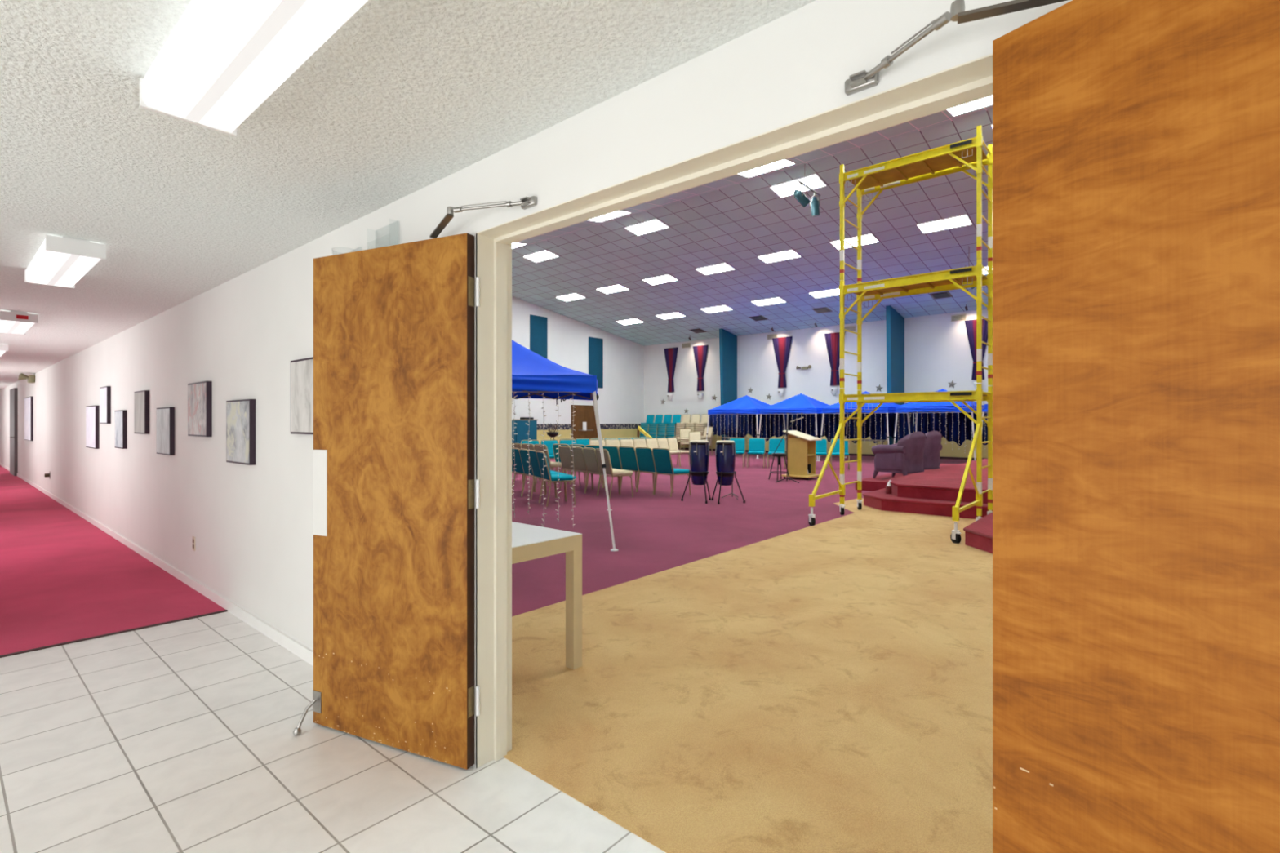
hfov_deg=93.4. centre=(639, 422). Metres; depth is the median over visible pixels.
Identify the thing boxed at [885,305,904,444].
wall column
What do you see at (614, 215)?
ceiling light
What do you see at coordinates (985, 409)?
canopy
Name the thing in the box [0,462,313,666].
baseboard
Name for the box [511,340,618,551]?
canopy
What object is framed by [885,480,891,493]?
tissue box
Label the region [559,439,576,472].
chair
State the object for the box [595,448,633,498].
chair
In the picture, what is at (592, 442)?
chair
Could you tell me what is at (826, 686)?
floor
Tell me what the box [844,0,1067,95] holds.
door closer
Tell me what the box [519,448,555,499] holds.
chair
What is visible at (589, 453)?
chair
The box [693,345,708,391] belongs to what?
swag
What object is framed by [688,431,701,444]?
chair
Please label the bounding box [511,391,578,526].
string lights
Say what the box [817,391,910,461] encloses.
canopy
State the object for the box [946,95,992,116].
ceiling light
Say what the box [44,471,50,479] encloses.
power outlet
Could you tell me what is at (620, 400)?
wall
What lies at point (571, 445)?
chair
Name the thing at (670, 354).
swag
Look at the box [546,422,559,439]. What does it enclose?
plant stand
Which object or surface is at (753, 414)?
curtain
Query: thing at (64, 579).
floor
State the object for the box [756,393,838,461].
canopy
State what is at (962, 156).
scaffold
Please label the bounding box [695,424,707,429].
chair
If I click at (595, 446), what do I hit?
chair
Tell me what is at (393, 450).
door
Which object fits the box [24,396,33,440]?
wall picture
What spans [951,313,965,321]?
air vent
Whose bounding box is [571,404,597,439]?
door
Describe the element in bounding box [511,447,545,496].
chair
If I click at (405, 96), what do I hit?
ceiling
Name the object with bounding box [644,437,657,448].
chair
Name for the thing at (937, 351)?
wall
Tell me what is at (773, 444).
chair
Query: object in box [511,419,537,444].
storage cabinet
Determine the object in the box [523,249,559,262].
ceiling light
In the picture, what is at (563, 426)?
trim
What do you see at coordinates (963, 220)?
ceiling light
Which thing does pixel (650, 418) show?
chair
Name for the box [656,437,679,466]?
chair
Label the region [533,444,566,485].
chair
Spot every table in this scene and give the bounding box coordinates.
[511,521,582,669]
[721,436,768,456]
[833,439,887,459]
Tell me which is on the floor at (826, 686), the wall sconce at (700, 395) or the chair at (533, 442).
the chair at (533, 442)
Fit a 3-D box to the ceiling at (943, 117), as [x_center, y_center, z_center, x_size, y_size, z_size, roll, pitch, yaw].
[0.118,-5.038,9.231,30.200,1.754,11.360,0,0,40]
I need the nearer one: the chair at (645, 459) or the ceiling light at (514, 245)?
the chair at (645, 459)
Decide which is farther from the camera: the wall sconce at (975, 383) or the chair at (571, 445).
the wall sconce at (975, 383)
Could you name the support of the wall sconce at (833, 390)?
attached to the wall at (937, 351)
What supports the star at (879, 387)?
attached to the wall at (937, 351)
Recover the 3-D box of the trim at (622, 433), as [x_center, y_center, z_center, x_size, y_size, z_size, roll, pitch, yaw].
[-7.292,0.870,23.489,0.020,1.040,23.120,0,0,40]
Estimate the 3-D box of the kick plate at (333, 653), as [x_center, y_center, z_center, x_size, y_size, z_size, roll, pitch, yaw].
[-1.126,1.207,2.595,0.796,0.341,0.007,0,0,24]
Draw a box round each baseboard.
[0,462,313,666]
[678,447,987,460]
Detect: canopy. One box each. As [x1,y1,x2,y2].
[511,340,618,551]
[706,395,786,458]
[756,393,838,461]
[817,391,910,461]
[893,388,987,460]
[982,404,987,430]
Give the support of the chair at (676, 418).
on the chair at (668, 425)
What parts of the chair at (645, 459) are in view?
leg, panel, frame, seat frame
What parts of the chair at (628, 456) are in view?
panel, frame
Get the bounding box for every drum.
[680,440,711,503]
[711,440,745,504]
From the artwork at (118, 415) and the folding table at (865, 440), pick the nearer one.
the artwork at (118, 415)
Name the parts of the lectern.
panel, panel, panel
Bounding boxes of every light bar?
[796,165,820,196]
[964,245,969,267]
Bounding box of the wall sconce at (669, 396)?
[666,393,672,400]
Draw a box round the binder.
[807,463,811,473]
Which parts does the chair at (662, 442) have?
backrest, seat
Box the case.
[520,417,533,419]
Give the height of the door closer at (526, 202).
0.051 m
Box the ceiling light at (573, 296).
[555,293,586,301]
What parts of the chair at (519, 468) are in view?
leg, panel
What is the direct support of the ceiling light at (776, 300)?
attached to the ceiling at (734, 225)
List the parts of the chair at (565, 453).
panel, frame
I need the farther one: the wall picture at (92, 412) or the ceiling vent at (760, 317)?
the ceiling vent at (760, 317)
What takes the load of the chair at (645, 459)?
on the floor at (826, 686)
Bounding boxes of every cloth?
[707,413,786,441]
[787,413,845,442]
[845,412,913,443]
[914,412,987,445]
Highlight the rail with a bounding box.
[637,426,653,439]
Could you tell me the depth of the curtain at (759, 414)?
22.81 m
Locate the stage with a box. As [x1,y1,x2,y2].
[855,458,992,553]
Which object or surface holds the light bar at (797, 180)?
hanging from the ceiling at (734, 225)
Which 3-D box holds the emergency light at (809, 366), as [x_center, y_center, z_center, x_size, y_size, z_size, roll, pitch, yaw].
[7.125,-2.384,26.231,0.714,0.169,0.237,0,0,40]
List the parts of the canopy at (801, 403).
leg, leg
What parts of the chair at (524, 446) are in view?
panel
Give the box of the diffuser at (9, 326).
[0,320,34,333]
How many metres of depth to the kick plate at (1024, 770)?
1.14 m
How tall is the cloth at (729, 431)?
1.383 m
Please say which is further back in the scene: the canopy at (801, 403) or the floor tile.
the canopy at (801, 403)
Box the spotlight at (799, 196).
[793,182,810,207]
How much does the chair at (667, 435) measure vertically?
0.904 m
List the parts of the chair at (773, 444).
seat, backrest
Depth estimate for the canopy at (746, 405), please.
24.37 m
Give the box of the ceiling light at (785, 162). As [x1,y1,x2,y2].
[737,159,795,177]
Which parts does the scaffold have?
ladder frame, ladder frame, ladder frame, ladder frame, ladder frame, ladder frame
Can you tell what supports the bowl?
on the plant stand at (553, 434)
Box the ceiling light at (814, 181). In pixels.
[768,173,826,197]
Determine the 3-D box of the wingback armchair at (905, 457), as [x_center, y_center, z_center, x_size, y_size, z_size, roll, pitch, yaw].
[5.475,0.697,12.661,0.895,1.010,0.944,0,0,-34]
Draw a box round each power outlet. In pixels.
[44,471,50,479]
[192,536,195,551]
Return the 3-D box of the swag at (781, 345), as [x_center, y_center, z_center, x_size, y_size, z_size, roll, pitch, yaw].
[6.339,-2.665,26.957,0.985,2.251,0.088,0,0,40]
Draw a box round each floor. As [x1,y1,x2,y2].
[0,465,225,655]
[503,449,992,852]
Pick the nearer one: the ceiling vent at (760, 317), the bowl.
the bowl
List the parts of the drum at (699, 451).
leg, leg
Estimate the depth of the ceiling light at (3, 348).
8.04 m
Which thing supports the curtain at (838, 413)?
hanging from the canopy at (886, 408)
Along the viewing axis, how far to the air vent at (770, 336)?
27.35 m
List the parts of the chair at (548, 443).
backrest, frame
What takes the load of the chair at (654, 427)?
on the chair
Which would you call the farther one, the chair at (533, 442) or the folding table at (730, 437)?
the folding table at (730, 437)
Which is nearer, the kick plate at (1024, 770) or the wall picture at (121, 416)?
the kick plate at (1024, 770)
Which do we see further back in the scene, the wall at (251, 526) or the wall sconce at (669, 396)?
the wall sconce at (669, 396)
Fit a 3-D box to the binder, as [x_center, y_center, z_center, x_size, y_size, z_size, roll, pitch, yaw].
[4.138,1.152,14.891,0.189,0.238,0.079,0,0,40]
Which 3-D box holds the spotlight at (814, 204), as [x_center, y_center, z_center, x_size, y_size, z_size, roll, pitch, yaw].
[4.055,-5.043,13.971,0.232,0.555,0.224,0,0,-9]
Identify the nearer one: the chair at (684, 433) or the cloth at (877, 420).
the cloth at (877, 420)
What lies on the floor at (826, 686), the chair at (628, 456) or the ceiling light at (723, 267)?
the chair at (628, 456)
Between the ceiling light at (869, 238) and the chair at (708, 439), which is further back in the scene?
the chair at (708, 439)
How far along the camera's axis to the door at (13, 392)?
15.55 m
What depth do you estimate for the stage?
9.40 m
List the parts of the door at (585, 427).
panel, notice plate, panel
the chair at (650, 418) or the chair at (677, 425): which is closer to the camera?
the chair at (677, 425)
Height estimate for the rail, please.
1.227 m
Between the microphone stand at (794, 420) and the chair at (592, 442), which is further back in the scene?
the chair at (592, 442)
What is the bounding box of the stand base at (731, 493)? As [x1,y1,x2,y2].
[720,483,738,499]
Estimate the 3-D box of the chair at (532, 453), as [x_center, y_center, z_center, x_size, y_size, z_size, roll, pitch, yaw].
[-1.643,0.940,10.702,0.569,0.904,0.516,0,0,-27]
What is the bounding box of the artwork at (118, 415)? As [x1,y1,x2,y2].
[115,411,122,447]
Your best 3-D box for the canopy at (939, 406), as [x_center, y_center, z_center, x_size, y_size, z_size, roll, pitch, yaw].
[10.055,0.135,20.050,2.526,2.510,2.530,0,0,40]
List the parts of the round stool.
leg, leg, seat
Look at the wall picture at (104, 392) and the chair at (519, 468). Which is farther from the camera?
the chair at (519, 468)
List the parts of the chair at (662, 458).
leg, panel, frame, leg, seat frame, seat, leg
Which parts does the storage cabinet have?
door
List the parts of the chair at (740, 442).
frame, backrest, seat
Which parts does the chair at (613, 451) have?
panel, frame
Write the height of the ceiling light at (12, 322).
0.095 m
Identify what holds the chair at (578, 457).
on the floor at (826, 686)
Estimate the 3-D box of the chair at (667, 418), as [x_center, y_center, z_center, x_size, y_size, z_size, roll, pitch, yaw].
[1.254,0.067,30.149,0.516,0.904,0.569,0,0,40]
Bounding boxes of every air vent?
[681,342,690,348]
[767,333,777,339]
[844,325,855,332]
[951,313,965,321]
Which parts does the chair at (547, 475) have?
leg, panel, frame, backrest, leg, seat frame, seat, leg, leg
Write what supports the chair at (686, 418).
on the chair at (677, 425)
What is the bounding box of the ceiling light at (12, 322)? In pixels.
[0,311,37,334]
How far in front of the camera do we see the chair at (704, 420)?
28.78 m
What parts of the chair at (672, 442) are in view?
backrest, seat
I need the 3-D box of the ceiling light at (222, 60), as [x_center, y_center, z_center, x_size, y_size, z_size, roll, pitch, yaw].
[-0.972,-0.998,1.526,1.200,0.095,0.250,0,0,40]
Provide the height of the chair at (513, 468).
0.904 m
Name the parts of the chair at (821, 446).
seat, backrest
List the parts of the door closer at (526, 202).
arm, rod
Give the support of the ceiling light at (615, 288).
attached to the ceiling at (734, 225)
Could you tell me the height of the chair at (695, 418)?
0.904 m
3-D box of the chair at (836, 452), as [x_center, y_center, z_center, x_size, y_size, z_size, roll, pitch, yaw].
[5.907,0.940,17.818,0.516,0.904,0.569,0,0,16]
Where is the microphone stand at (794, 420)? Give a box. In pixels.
[773,417,804,483]
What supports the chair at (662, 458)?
on the floor at (826, 686)
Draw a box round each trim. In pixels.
[0,609,227,657]
[537,423,644,430]
[537,428,639,444]
[677,431,987,457]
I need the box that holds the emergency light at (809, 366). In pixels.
[795,364,811,369]
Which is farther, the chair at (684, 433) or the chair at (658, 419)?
the chair at (658, 419)
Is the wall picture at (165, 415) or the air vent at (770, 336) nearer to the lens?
the wall picture at (165, 415)
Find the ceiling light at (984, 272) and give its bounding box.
[982,266,987,274]
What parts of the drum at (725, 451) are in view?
leg, leg, leg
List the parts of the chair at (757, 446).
seat, backrest, frame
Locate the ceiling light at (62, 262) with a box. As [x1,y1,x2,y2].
[24,235,106,288]
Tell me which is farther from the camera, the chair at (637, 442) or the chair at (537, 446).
the chair at (637, 442)
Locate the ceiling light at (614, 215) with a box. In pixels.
[588,209,631,222]
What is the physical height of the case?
0.084 m
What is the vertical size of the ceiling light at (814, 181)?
0.118 m
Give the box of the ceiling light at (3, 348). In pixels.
[0,343,8,357]
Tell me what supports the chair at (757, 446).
on the floor at (826, 686)
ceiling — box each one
[0,0,815,390]
[511,104,992,251]
[511,109,992,346]
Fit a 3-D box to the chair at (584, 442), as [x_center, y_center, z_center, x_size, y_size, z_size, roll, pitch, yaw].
[-1.579,0.940,17.928,0.516,0.904,0.569,0,0,-35]
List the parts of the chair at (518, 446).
panel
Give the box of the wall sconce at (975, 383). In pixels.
[973,382,982,389]
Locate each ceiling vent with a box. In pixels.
[688,328,706,333]
[748,315,768,320]
[811,306,832,313]
[929,291,952,298]
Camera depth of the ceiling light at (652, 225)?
17.59 m
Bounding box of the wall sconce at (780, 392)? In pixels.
[777,389,783,397]
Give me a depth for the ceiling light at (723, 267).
20.33 m
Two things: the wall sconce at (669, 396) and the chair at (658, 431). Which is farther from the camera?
the wall sconce at (669, 396)
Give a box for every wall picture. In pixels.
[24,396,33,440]
[85,405,99,448]
[99,386,111,423]
[115,409,127,448]
[133,390,149,434]
[156,407,174,455]
[187,381,212,436]
[226,399,255,465]
[290,356,313,434]
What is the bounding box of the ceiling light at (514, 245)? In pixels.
[511,242,526,248]
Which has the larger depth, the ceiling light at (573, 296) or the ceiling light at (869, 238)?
the ceiling light at (573, 296)
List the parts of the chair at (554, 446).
panel, frame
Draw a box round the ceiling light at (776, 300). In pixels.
[751,297,786,306]
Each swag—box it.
[663,347,677,392]
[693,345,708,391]
[772,336,791,387]
[824,331,845,385]
[964,318,987,380]
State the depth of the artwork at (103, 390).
7.54 m
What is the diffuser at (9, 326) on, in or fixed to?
attached to the ceiling light at (12, 322)
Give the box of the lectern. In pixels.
[781,430,822,479]
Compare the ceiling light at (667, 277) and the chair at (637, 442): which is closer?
the chair at (637, 442)
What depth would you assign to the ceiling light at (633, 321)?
27.76 m
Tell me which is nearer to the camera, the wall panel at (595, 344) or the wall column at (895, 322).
the wall column at (895, 322)
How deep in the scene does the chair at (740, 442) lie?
18.81 m
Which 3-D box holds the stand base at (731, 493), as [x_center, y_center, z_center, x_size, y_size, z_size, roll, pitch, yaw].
[1.712,1.179,11.023,0.356,0.417,0.310,0,0,40]
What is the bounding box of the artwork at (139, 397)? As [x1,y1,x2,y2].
[133,391,144,432]
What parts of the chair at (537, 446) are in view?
panel, frame, seat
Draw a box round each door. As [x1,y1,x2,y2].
[9,387,17,475]
[293,233,479,769]
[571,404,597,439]
[992,0,1279,852]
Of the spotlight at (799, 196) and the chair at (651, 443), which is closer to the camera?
the spotlight at (799, 196)
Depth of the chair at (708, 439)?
25.59 m
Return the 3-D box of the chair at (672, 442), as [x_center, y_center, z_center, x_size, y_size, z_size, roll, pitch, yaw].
[1.214,0.940,19.137,0.569,0.904,0.516,0,0,38]
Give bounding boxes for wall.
[0,0,1072,766]
[511,296,644,424]
[644,309,992,424]
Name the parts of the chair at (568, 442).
backrest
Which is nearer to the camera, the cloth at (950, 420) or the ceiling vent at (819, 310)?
the cloth at (950, 420)
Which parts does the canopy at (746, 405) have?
leg, leg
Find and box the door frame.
[475,53,992,768]
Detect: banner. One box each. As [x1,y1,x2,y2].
[529,314,547,359]
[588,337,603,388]
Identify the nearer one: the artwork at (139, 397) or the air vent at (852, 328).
the artwork at (139, 397)
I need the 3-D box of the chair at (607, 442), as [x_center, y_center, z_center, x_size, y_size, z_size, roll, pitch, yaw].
[-0.659,0.940,17.325,0.516,0.904,0.569,0,0,-37]
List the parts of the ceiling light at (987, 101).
panel frame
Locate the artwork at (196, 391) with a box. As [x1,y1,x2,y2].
[187,382,205,435]
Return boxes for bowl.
[546,431,559,437]
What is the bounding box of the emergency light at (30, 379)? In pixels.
[17,373,35,382]
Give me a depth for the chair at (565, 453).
12.41 m
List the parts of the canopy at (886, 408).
leg, leg, leg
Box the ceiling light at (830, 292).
[808,288,839,297]
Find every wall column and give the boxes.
[719,328,737,440]
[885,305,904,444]
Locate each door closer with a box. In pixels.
[429,195,537,238]
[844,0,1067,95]
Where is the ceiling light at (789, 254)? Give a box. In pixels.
[756,248,801,263]
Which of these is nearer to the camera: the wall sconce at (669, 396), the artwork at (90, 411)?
the artwork at (90, 411)
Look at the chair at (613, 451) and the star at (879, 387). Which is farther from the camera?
the star at (879, 387)
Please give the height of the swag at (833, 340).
2.221 m
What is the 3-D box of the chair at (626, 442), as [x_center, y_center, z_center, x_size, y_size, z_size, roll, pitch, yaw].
[-0.248,0.940,17.647,0.516,0.904,0.569,0,0,-40]
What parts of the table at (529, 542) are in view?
leg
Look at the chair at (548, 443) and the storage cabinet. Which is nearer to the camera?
the chair at (548, 443)
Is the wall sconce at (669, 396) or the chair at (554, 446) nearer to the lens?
the chair at (554, 446)
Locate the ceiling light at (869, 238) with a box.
[829,233,879,249]
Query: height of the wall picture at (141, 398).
0.440 m
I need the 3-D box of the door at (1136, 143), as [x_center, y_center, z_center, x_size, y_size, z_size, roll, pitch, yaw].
[0.959,0.314,0.837,0.058,2.128,0.914,0,0,-34]
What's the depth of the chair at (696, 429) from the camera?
28.45 m
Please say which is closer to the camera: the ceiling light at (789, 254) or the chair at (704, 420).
the ceiling light at (789, 254)
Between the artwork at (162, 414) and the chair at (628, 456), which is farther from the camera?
the chair at (628, 456)
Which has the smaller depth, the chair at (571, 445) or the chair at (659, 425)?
the chair at (571, 445)
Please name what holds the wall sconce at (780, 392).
attached to the wall at (937, 351)
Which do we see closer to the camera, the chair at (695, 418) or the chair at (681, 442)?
the chair at (681, 442)
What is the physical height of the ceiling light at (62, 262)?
0.095 m
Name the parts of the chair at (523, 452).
leg, panel, frame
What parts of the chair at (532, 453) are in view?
leg, panel, leg, seat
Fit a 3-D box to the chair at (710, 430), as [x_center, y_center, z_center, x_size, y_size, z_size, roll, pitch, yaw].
[2.750,0.649,25.706,0.569,0.904,0.516,0,0,-35]
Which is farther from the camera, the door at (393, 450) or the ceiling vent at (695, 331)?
the ceiling vent at (695, 331)
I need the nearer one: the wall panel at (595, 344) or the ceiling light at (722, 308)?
the ceiling light at (722, 308)
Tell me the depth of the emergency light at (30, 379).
12.80 m
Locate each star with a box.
[875,384,882,391]
[948,380,955,387]
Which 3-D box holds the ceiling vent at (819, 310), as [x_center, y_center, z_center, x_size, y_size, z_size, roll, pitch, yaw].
[7.133,-4.375,23.619,0.600,0.108,0.596,0,0,40]
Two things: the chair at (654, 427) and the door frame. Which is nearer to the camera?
the door frame
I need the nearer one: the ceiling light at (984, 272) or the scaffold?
the scaffold
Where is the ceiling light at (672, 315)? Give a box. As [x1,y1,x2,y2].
[655,311,685,319]
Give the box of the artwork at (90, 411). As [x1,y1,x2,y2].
[85,406,95,448]
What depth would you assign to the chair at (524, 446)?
13.66 m
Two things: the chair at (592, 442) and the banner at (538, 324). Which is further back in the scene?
the banner at (538, 324)
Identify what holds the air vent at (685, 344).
in the wall at (937, 351)
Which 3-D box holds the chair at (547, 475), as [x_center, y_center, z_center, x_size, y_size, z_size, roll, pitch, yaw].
[-1.422,0.940,10.229,0.569,0.904,0.516,0,0,-24]
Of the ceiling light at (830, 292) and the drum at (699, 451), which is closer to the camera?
the drum at (699, 451)
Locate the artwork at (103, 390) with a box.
[99,386,106,422]
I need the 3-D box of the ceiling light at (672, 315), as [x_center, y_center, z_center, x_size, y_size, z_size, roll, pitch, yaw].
[1.333,-4.635,26.265,1.200,0.118,0.608,0,0,40]
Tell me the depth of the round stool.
14.41 m
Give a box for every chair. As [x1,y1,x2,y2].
[511,443,539,480]
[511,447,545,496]
[511,462,534,492]
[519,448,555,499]
[520,440,539,444]
[521,443,552,480]
[528,449,565,501]
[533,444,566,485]
[536,450,576,506]
[540,439,564,473]
[552,444,585,484]
[558,445,592,490]
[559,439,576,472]
[568,444,602,484]
[570,446,605,492]
[575,438,589,445]
[582,447,619,495]
[585,444,604,488]
[589,439,604,446]
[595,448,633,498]
[602,445,636,488]
[604,439,620,448]
[618,446,653,492]
[619,438,633,448]
[632,438,646,448]
[635,447,672,494]
[640,414,654,426]
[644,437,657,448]
[648,414,663,426]
[648,426,657,436]
[648,430,657,433]
[652,448,690,497]
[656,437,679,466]
[657,414,672,425]
[657,418,671,428]
[657,430,670,434]
[666,414,681,431]
[666,417,681,426]
[666,434,679,436]
[666,437,689,466]
[675,421,690,435]
[676,413,690,426]
[680,428,691,440]
[680,441,688,447]
[685,413,700,426]
[685,420,700,431]
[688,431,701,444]
[695,413,707,425]
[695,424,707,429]
[695,428,705,433]
[701,426,713,447]
[701,429,713,449]
[728,437,745,467]
[746,437,765,468]
[767,437,786,468]
[815,438,827,469]
[831,438,849,470]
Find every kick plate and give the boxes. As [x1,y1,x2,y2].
[315,653,449,761]
[993,767,1053,809]
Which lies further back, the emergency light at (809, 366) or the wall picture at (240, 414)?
the emergency light at (809, 366)
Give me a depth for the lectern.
14.73 m
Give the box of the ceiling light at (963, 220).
[916,213,972,233]
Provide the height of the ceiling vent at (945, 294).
0.108 m
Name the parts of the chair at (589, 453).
leg, panel, frame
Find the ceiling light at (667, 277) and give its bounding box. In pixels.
[642,274,678,284]
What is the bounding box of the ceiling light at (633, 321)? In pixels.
[615,318,644,324]
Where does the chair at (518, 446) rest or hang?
on the floor at (826, 686)
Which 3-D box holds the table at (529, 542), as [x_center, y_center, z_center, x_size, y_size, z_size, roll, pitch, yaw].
[-0.957,1.012,3.481,1.025,0.756,0.735,0,0,40]
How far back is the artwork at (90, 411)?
8.12 m
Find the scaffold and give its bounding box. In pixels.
[808,124,992,543]
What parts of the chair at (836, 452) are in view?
backrest, seat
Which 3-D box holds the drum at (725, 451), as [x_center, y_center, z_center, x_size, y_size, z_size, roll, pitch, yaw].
[1.476,0.855,10.528,0.532,1.070,0.543,0,0,-20]
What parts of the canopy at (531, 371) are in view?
leg, leg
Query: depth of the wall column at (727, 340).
27.87 m
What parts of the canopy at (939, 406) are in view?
leg, leg, leg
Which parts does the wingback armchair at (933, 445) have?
seat, backrest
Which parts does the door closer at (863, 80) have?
rod, arm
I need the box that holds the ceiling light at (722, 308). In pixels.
[700,305,733,313]
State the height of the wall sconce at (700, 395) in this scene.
0.340 m
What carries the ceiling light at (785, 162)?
attached to the ceiling at (943, 117)
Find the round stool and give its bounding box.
[768,453,790,480]
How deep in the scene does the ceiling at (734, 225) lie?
18.99 m
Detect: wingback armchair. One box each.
[871,431,926,478]
[892,431,942,470]
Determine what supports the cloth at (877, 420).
hanging from the canopy at (886, 408)
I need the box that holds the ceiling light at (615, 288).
[596,284,629,293]
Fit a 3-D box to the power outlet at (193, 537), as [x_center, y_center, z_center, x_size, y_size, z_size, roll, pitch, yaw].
[-3.730,1.015,5.042,0.070,0.114,0.009,0,0,40]
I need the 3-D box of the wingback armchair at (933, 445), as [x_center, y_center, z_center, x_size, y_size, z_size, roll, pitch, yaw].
[6.278,0.697,13.603,0.895,1.010,0.944,0,0,-32]
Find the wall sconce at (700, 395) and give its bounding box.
[697,392,702,399]
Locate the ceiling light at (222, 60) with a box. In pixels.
[139,0,368,137]
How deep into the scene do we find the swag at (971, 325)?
21.96 m
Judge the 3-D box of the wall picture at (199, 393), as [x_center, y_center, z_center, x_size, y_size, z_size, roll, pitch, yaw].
[-3.568,-0.102,4.885,0.530,0.435,0.038,0,0,40]
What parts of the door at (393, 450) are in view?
holder arm, edge plate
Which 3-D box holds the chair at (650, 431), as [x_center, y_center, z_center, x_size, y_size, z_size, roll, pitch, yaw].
[0.789,0.455,30.482,0.516,0.904,0.569,0,0,40]
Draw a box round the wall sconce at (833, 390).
[830,387,837,395]
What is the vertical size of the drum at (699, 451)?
1.070 m
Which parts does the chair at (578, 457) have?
panel, frame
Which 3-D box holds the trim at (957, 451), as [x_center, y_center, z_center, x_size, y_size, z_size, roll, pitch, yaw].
[11.533,0.825,22.614,29.800,0.950,0.020,0,0,40]
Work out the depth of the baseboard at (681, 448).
24.34 m
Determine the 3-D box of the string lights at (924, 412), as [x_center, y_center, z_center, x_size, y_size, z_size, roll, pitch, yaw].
[9.313,0.364,19.161,2.376,1.335,0.108,0,0,42]
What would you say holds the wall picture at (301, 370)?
attached to the wall at (251, 526)
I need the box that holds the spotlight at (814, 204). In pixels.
[809,192,820,217]
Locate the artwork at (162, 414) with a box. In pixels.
[156,408,169,453]
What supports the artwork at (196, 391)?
attached to the wall picture at (199, 393)
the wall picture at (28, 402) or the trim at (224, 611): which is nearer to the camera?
the trim at (224, 611)
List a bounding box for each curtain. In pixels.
[708,413,758,444]
[759,413,815,443]
[823,413,887,444]
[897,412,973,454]
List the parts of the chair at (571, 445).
frame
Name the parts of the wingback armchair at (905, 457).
leg, arm, seat, backrest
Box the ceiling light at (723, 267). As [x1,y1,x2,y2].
[695,262,735,275]
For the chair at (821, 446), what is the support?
on the floor at (826, 686)
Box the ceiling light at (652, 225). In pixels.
[624,218,669,235]
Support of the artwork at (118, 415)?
attached to the wall picture at (121, 416)
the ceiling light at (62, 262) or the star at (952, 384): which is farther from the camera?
the star at (952, 384)
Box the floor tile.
[0,611,666,852]
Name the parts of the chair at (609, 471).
leg, panel, frame, leg, seat frame, seat, leg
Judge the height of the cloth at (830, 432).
1.384 m

